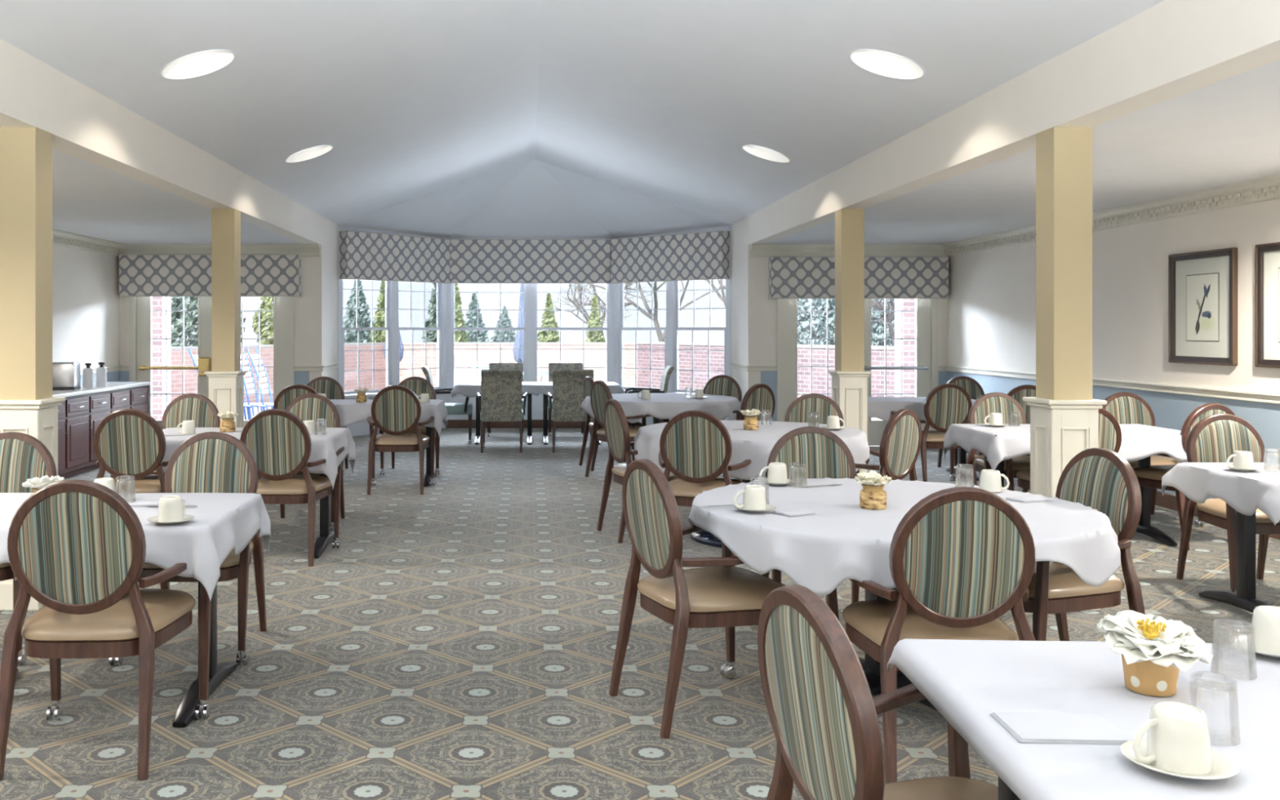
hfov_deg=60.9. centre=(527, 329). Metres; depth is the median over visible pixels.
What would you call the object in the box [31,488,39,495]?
jar
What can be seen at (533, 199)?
ceiling
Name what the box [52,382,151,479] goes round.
sideboard
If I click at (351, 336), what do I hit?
conifer tree
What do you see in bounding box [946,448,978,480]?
dining table
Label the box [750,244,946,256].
trim
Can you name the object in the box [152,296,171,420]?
brick pillar
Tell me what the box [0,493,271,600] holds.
tablecloth
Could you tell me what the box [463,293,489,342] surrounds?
conifer tree
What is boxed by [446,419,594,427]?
baseboard
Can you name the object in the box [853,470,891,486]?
flower
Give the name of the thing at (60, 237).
trim
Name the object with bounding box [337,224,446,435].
window
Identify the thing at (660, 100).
ceiling
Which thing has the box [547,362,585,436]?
upholstered chair
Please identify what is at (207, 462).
dining chair
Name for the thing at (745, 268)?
wall
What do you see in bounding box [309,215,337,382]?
wall
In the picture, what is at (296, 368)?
trim
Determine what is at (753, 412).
flower
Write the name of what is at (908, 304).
brick pillar
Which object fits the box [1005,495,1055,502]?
napkin
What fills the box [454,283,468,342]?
conifer tree
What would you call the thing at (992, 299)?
wall
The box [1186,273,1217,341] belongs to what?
print
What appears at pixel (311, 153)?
recessed light
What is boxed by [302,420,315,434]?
coffee cup
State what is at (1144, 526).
dining table
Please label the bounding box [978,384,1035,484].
dining chair
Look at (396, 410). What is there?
dining chair
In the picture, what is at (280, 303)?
door
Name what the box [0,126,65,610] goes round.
column
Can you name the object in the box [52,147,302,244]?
ceiling
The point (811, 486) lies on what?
napkin
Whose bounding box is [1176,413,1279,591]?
dining chair
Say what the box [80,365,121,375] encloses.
trim
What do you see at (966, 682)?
tablecloth
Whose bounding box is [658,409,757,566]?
dining chair
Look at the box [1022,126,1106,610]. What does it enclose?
column
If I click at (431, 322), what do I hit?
conifer tree
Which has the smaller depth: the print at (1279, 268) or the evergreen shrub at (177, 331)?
the print at (1279, 268)
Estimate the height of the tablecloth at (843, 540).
0.204 m
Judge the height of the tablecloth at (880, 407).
0.279 m
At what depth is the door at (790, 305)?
13.12 m
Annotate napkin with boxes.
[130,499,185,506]
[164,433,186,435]
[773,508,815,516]
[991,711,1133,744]
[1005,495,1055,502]
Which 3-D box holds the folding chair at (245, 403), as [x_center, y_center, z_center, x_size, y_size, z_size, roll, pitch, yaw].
[-4.120,0.893,15.540,0.562,1.256,0.528,0,0,0]
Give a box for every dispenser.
[82,362,93,387]
[96,361,106,386]
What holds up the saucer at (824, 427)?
on the tablecloth at (756, 446)
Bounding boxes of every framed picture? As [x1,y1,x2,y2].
[1168,247,1237,365]
[1254,241,1279,368]
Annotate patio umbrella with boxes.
[382,326,404,362]
[512,283,523,363]
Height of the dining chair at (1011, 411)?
0.945 m
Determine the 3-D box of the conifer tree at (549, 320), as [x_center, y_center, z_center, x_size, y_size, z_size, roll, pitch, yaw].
[0.639,0.202,31.985,1.154,2.636,1.212,0,0,11]
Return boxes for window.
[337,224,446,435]
[446,240,614,419]
[614,224,731,426]
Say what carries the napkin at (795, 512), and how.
on the tablecloth at (843, 540)
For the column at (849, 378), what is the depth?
9.20 m
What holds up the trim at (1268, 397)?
attached to the wall at (992, 299)
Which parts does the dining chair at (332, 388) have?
backrest, frame, leg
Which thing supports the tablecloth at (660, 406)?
on the dining table at (655, 420)
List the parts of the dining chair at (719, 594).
leg, backrest, frame, leg, arm, seat rail, seat, arm, leg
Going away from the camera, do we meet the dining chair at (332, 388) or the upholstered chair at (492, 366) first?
the dining chair at (332, 388)
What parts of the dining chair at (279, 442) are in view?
backrest, frame, seat, seat rail, leg, arm, leg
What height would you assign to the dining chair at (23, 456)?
0.945 m
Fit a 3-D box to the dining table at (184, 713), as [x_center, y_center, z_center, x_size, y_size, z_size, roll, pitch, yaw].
[-1.710,1.051,4.121,1.200,0.732,0.802,0,0,0]
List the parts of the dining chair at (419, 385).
leg, leg, backrest, frame, seat, leg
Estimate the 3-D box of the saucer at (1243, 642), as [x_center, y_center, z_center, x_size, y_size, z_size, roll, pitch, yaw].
[1.560,0.668,2.255,0.158,0.017,0.158,0,0,0]
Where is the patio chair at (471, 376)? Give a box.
[464,364,488,382]
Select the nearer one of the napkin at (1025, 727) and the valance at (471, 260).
the napkin at (1025, 727)
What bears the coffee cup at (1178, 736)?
on the saucer at (1223, 766)
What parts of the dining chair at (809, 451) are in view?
leg, leg, frame, backrest, leg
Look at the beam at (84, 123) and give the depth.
6.83 m
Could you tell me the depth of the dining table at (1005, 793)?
1.92 m
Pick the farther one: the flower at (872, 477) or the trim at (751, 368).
the trim at (751, 368)
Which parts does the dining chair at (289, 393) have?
backrest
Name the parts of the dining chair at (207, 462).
leg, seat rail, seat, backrest, frame, leg, leg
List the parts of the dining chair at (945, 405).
arm, leg, seat, seat rail, frame, backrest, leg, leg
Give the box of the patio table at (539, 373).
[537,371,548,382]
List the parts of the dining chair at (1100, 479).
leg, leg, seat rail, seat, backrest, frame, arm, leg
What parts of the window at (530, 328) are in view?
sash, sash, frame, sash, sash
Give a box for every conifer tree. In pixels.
[342,279,377,342]
[369,280,386,342]
[421,282,436,342]
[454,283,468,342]
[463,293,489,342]
[490,305,515,342]
[537,293,559,342]
[583,294,606,342]
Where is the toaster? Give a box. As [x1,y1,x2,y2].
[52,361,80,390]
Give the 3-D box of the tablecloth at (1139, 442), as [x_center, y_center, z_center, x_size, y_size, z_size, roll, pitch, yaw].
[3.727,0.806,7.400,1.478,0.257,0.892,0,0,0]
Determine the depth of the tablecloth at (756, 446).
6.93 m
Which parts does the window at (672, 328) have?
sash, sash, sill, frame, sash, sash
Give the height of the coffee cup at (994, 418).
0.086 m
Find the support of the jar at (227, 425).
on the tablecloth at (326, 442)
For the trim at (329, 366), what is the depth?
13.51 m
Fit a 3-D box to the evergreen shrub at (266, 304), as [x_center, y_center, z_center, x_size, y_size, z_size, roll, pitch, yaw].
[-5.626,-0.107,25.205,1.658,3.552,1.196,0,0,-5]
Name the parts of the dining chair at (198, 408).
backrest, frame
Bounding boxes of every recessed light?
[160,49,235,79]
[284,145,333,162]
[741,145,790,162]
[848,49,924,79]
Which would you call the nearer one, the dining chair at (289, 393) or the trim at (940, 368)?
the dining chair at (289, 393)
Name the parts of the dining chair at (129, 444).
leg, backrest, seat, leg, arm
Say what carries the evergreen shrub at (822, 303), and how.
on the patio
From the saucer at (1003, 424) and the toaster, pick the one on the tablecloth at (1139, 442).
the saucer at (1003, 424)
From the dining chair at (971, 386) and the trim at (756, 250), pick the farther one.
the trim at (756, 250)
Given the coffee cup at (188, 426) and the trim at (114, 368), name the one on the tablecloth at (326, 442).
the coffee cup at (188, 426)
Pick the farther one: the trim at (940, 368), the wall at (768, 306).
the wall at (768, 306)
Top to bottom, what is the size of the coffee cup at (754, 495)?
0.086 m
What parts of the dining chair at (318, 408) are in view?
leg, seat rail, backrest, frame, leg, leg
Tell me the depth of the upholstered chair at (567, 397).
12.43 m
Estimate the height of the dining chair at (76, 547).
0.945 m
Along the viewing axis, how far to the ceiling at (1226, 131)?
7.01 m
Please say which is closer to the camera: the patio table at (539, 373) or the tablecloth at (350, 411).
the tablecloth at (350, 411)
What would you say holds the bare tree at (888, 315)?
on the patio
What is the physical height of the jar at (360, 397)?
0.088 m
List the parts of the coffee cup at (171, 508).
handle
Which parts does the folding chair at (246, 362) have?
rail, rail, leg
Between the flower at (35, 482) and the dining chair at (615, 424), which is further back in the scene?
the dining chair at (615, 424)
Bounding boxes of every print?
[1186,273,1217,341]
[1279,268,1279,342]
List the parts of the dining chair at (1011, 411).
leg, leg, frame, seat rail, backrest, seat, leg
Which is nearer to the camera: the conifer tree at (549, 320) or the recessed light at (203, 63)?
the recessed light at (203, 63)
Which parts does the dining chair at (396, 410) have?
arm, leg, leg, backrest, frame, seat rail, seat, leg, arm, leg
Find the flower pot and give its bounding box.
[1121,639,1179,697]
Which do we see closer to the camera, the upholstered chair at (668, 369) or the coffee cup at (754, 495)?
the coffee cup at (754, 495)
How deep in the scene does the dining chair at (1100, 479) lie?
4.16 m
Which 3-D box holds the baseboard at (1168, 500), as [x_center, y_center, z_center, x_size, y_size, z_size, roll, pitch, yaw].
[5.081,1.360,4.550,0.018,0.120,17.100,0,0,0]
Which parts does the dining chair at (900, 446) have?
arm, arm, leg, frame, backrest, leg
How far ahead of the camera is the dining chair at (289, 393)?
9.44 m
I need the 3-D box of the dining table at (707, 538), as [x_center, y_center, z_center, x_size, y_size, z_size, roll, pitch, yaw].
[1.510,1.052,7.340,1.480,0.735,1.480,0,0,0]
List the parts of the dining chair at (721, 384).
backrest, frame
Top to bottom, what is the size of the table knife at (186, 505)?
0.006 m
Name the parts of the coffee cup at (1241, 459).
handle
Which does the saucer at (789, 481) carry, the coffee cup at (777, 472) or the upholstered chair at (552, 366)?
the coffee cup at (777, 472)
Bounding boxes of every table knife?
[144,504,197,506]
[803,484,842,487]
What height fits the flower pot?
0.082 m
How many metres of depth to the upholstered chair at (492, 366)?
14.84 m
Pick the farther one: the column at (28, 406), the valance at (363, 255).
the valance at (363, 255)
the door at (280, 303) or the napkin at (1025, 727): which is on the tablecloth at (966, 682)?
the napkin at (1025, 727)
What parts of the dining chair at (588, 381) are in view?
leg, backrest, frame, leg, seat, leg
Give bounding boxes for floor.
[0,427,1279,799]
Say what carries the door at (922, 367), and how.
in the wall at (768, 306)
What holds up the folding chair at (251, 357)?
on the patio
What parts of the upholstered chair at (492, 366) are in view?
leg, backrest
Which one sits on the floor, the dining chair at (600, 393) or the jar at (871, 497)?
the dining chair at (600, 393)
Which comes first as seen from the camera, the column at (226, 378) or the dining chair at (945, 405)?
the column at (226, 378)
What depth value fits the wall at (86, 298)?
12.07 m
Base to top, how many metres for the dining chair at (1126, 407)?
0.945 m
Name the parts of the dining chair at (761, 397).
leg, arm, frame, backrest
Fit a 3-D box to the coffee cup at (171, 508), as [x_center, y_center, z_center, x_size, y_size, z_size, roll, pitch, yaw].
[-1.252,0.627,3.793,0.086,0.086,0.112,0,0,-11]
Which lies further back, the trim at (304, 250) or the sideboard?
the trim at (304, 250)
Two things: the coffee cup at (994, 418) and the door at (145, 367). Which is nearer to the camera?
the coffee cup at (994, 418)
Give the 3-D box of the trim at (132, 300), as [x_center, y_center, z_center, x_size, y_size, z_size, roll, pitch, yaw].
[-3.835,0.360,13.150,1.990,2.120,0.140,0,0,0]
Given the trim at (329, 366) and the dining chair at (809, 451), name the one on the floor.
the dining chair at (809, 451)
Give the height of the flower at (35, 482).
0.107 m
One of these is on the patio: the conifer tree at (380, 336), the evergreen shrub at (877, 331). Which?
the evergreen shrub at (877, 331)
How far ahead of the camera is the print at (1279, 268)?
7.29 m
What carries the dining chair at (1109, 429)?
on the floor
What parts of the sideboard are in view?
drawer, door, drawer, door, drawer, door, drawer, door, drawer, door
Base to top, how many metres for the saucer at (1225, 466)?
0.017 m
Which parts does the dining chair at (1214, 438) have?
leg, frame, backrest, leg, seat, seat rail, leg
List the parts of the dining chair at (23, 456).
seat, seat rail, leg, backrest, frame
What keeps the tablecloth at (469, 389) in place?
on the dining table at (477, 437)
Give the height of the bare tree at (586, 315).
4.151 m
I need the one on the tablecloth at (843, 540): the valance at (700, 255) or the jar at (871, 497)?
the jar at (871, 497)
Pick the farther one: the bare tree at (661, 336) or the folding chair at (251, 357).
the bare tree at (661, 336)
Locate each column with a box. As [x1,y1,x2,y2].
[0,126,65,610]
[204,208,247,427]
[827,208,871,472]
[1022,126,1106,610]
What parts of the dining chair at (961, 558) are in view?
leg, seat rail, arm, leg, seat, frame, backrest, leg, arm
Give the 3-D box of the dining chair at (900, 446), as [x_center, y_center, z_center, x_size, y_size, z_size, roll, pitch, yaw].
[2.103,0.950,6.717,0.632,0.945,0.603,0,0,-42]
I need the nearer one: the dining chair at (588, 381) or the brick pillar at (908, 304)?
the dining chair at (588, 381)
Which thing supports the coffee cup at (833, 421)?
on the saucer at (824, 427)
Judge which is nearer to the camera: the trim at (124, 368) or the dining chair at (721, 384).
the dining chair at (721, 384)
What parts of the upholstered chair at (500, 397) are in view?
arm, leg, leg, backrest, seat, leg, arm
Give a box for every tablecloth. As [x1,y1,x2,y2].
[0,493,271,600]
[155,427,355,488]
[329,399,447,436]
[450,381,625,398]
[581,392,741,422]
[634,419,869,479]
[688,477,1120,595]
[867,396,975,422]
[886,639,1279,799]
[943,423,1187,470]
[1161,462,1279,524]
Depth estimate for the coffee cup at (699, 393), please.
10.57 m
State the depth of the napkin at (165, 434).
6.90 m
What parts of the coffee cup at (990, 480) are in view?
handle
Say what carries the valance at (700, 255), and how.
attached to the window at (672, 328)
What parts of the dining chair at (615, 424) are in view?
leg, backrest, frame, leg, arm, seat rail, seat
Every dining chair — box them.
[0,431,56,665]
[0,479,211,780]
[93,408,168,493]
[108,431,266,665]
[151,393,220,474]
[240,408,344,566]
[258,393,345,531]
[273,384,318,410]
[306,376,348,475]
[367,385,435,494]
[379,376,439,475]
[578,376,645,471]
[585,380,662,477]
[596,399,700,543]
[608,458,786,738]
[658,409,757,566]
[702,374,742,420]
[718,383,775,481]
[757,584,998,799]
[760,426,859,603]
[765,393,844,478]
[826,486,1035,782]
[854,408,921,480]
[890,383,977,485]
[937,376,984,474]
[964,392,1030,492]
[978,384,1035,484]
[1005,408,1121,490]
[1022,448,1145,640]
[1102,391,1204,527]
[1131,403,1235,550]
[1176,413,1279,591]
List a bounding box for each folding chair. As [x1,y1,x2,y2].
[187,348,197,372]
[240,348,270,418]
[244,401,262,420]
[245,347,273,410]
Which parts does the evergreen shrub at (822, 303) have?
stem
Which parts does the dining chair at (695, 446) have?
arm, leg, seat rail, backrest, frame, seat, leg, arm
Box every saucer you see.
[146,514,194,524]
[733,503,776,512]
[759,478,795,485]
[821,426,844,430]
[983,422,1007,426]
[1120,738,1239,779]
[1223,465,1262,471]
[1230,635,1279,657]
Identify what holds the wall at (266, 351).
on the patio
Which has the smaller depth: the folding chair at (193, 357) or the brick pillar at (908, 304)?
the folding chair at (193, 357)
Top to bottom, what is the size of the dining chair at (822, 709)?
0.945 m
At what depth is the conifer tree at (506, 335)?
45.85 m
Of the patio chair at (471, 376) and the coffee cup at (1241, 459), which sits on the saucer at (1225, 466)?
the coffee cup at (1241, 459)
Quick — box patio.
[244,392,882,420]
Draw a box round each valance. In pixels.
[119,253,300,297]
[339,230,450,283]
[449,239,610,284]
[610,230,728,283]
[768,256,948,298]
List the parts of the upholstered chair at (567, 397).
arm, leg, backrest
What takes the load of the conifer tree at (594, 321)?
on the lawn
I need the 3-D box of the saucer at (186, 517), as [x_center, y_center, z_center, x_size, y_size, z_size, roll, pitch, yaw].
[-1.250,0.668,3.780,0.158,0.017,0.158,0,0,0]
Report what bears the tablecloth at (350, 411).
on the dining table at (427, 476)
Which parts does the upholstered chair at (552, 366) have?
leg, backrest, leg, leg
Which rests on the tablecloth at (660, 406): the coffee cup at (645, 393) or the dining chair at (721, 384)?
the coffee cup at (645, 393)
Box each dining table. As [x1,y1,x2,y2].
[16,580,237,728]
[314,473,333,558]
[423,426,435,486]
[474,393,600,444]
[653,416,669,424]
[690,480,751,547]
[857,587,938,711]
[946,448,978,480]
[950,424,1177,546]
[998,776,1020,799]
[1198,484,1279,613]
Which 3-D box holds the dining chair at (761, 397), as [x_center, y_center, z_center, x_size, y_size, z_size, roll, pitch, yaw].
[1.902,0.950,9.797,0.632,0.945,0.603,0,0,-38]
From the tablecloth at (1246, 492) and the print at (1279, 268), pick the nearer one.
the tablecloth at (1246, 492)
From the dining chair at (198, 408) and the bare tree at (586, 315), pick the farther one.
the bare tree at (586, 315)
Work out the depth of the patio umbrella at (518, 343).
20.43 m
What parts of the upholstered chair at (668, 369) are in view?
arm, arm, backrest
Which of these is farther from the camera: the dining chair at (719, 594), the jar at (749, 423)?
the jar at (749, 423)
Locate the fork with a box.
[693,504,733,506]
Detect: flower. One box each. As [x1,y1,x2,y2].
[22,475,64,488]
[217,410,238,418]
[354,387,368,393]
[740,408,760,417]
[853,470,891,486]
[1096,609,1213,672]
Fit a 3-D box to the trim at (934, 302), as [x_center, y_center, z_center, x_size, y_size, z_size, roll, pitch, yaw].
[3.995,0.360,13.150,1.950,2.120,0.140,0,0,0]
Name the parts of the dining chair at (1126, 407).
backrest, frame, leg, seat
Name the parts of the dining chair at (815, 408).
backrest, frame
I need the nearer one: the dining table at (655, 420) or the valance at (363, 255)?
the dining table at (655, 420)
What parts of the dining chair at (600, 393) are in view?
leg, backrest, frame, seat rail, seat, leg, arm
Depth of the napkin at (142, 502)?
4.17 m
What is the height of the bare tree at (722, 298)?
5.734 m
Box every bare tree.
[551,282,651,336]
[564,279,725,342]
[704,279,725,307]
[871,298,894,346]
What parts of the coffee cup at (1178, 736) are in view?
handle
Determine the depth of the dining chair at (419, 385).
10.96 m
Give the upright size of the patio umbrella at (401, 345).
2.720 m
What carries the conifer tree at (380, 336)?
on the lawn
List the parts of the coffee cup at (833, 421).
handle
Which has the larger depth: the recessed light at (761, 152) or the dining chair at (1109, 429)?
the recessed light at (761, 152)
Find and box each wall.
[52,244,119,383]
[120,256,309,385]
[171,342,386,403]
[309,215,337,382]
[399,342,637,390]
[634,341,894,399]
[731,216,760,420]
[760,256,947,421]
[947,199,1279,499]
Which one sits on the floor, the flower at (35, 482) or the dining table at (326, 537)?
the dining table at (326, 537)
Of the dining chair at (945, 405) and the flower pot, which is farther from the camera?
the dining chair at (945, 405)
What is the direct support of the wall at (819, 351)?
on the patio
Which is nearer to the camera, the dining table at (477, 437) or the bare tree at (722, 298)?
the dining table at (477, 437)
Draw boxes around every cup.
[93,477,115,492]
[157,495,186,521]
[176,420,195,434]
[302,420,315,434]
[417,393,429,403]
[637,390,649,399]
[691,388,703,397]
[733,484,766,509]
[759,462,787,483]
[826,415,844,428]
[979,469,1009,492]
[984,413,1002,425]
[1131,701,1211,774]
[1226,450,1253,469]
[1250,605,1279,655]
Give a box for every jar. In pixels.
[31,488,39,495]
[220,417,235,432]
[355,392,366,402]
[743,416,758,430]
[859,483,886,510]
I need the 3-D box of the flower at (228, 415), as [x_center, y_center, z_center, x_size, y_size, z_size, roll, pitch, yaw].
[-1.988,0.594,7.157,0.132,0.106,0.142,0,0,18]
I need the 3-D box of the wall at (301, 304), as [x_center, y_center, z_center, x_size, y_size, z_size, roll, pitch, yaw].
[-3.728,0.170,13.175,2.445,2.500,0.150,0,0,0]
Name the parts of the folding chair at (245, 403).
rail, leg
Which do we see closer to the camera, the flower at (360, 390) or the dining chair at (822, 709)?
the dining chair at (822, 709)
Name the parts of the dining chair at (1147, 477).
seat, seat rail, arm, leg, frame, backrest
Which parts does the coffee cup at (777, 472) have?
handle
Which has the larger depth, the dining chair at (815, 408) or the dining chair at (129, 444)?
the dining chair at (815, 408)
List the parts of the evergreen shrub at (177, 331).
stem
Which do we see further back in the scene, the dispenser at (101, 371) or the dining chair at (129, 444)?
the dispenser at (101, 371)
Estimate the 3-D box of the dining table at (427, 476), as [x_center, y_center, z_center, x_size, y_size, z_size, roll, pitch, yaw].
[-1.420,1.051,10.080,1.200,0.732,0.700,0,0,0]
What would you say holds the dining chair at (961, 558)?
on the floor
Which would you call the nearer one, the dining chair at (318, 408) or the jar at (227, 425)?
the jar at (227, 425)
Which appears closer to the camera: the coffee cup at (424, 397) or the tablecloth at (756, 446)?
the tablecloth at (756, 446)
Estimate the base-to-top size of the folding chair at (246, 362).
1.256 m
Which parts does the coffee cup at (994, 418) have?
handle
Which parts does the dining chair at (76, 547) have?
leg, arm, leg, backrest, frame, seat, seat rail, leg, arm, leg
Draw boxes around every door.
[137,296,211,427]
[240,296,287,426]
[783,298,835,422]
[864,298,930,445]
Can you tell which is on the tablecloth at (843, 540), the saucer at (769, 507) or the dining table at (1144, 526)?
the saucer at (769, 507)
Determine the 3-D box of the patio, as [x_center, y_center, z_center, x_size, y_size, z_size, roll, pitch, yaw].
[0.000,1.540,35.000,120.000,0.040,110.000,0,0,0]
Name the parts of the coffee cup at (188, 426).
handle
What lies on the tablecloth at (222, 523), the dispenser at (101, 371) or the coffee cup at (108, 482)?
the coffee cup at (108, 482)
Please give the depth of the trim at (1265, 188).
8.60 m
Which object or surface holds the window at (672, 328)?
in the wall at (745, 268)
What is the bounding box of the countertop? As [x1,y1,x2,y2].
[52,382,151,415]
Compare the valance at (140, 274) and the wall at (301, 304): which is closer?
the valance at (140, 274)
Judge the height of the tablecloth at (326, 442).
0.323 m
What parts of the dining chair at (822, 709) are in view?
leg, backrest, frame, arm, seat, leg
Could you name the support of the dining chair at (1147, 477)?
on the floor
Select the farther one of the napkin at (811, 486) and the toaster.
the toaster
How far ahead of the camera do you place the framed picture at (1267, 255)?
7.41 m
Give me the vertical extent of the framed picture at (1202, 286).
0.848 m
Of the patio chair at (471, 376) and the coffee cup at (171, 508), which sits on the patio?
the patio chair at (471, 376)
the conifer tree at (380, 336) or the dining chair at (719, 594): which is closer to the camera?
the dining chair at (719, 594)
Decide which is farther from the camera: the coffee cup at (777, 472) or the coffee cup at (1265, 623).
the coffee cup at (777, 472)
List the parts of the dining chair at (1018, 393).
frame, backrest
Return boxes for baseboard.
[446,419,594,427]
[974,449,1279,539]
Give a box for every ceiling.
[0,0,1164,224]
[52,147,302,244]
[339,159,728,239]
[767,59,1279,244]
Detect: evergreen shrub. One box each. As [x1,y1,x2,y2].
[171,296,245,346]
[250,296,273,344]
[797,298,835,345]
[871,298,894,346]
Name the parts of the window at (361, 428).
sill, sash, sash, frame, sash, sash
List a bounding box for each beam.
[0,38,321,244]
[747,0,1279,244]
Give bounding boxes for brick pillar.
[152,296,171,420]
[894,298,915,396]
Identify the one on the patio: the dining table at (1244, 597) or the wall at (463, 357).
the wall at (463, 357)
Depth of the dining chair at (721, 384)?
11.38 m
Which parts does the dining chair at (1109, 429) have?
leg, seat, seat rail, backrest, frame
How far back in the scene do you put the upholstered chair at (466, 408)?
13.31 m
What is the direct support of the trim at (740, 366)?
attached to the wall at (745, 268)
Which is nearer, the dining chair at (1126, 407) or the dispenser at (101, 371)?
the dining chair at (1126, 407)
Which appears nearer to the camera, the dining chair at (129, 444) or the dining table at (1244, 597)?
the dining table at (1244, 597)
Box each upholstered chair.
[421,365,472,444]
[477,369,527,453]
[487,362,524,436]
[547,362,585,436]
[547,369,594,452]
[624,364,674,393]
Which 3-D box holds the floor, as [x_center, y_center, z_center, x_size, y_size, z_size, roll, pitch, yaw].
[0.070,1.470,5.800,10.340,0.100,19.900,0,0,0]
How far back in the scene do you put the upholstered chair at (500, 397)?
12.44 m
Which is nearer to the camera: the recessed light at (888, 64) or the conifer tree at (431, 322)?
the recessed light at (888, 64)
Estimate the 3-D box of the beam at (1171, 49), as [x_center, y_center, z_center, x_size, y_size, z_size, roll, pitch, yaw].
[2.768,-1.254,4.550,0.195,0.451,17.100,0,0,0]
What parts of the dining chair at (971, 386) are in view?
leg, leg, frame, backrest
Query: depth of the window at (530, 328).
15.60 m
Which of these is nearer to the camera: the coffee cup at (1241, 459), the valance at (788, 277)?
the coffee cup at (1241, 459)
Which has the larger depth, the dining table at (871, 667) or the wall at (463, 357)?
the wall at (463, 357)
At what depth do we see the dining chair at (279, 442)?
6.53 m
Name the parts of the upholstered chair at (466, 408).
backrest, arm, arm, seat, leg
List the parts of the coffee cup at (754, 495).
handle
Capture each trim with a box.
[52,228,125,256]
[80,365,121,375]
[120,365,128,371]
[121,244,319,256]
[128,296,293,386]
[293,365,321,371]
[321,362,339,371]
[728,362,748,371]
[748,365,777,371]
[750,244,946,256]
[777,298,937,430]
[937,365,946,371]
[942,174,1279,256]
[946,365,1279,404]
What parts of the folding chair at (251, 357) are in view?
rail, rail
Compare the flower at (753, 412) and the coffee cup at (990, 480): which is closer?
the coffee cup at (990, 480)
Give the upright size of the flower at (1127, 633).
0.089 m
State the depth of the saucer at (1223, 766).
1.65 m
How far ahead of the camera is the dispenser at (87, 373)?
11.01 m

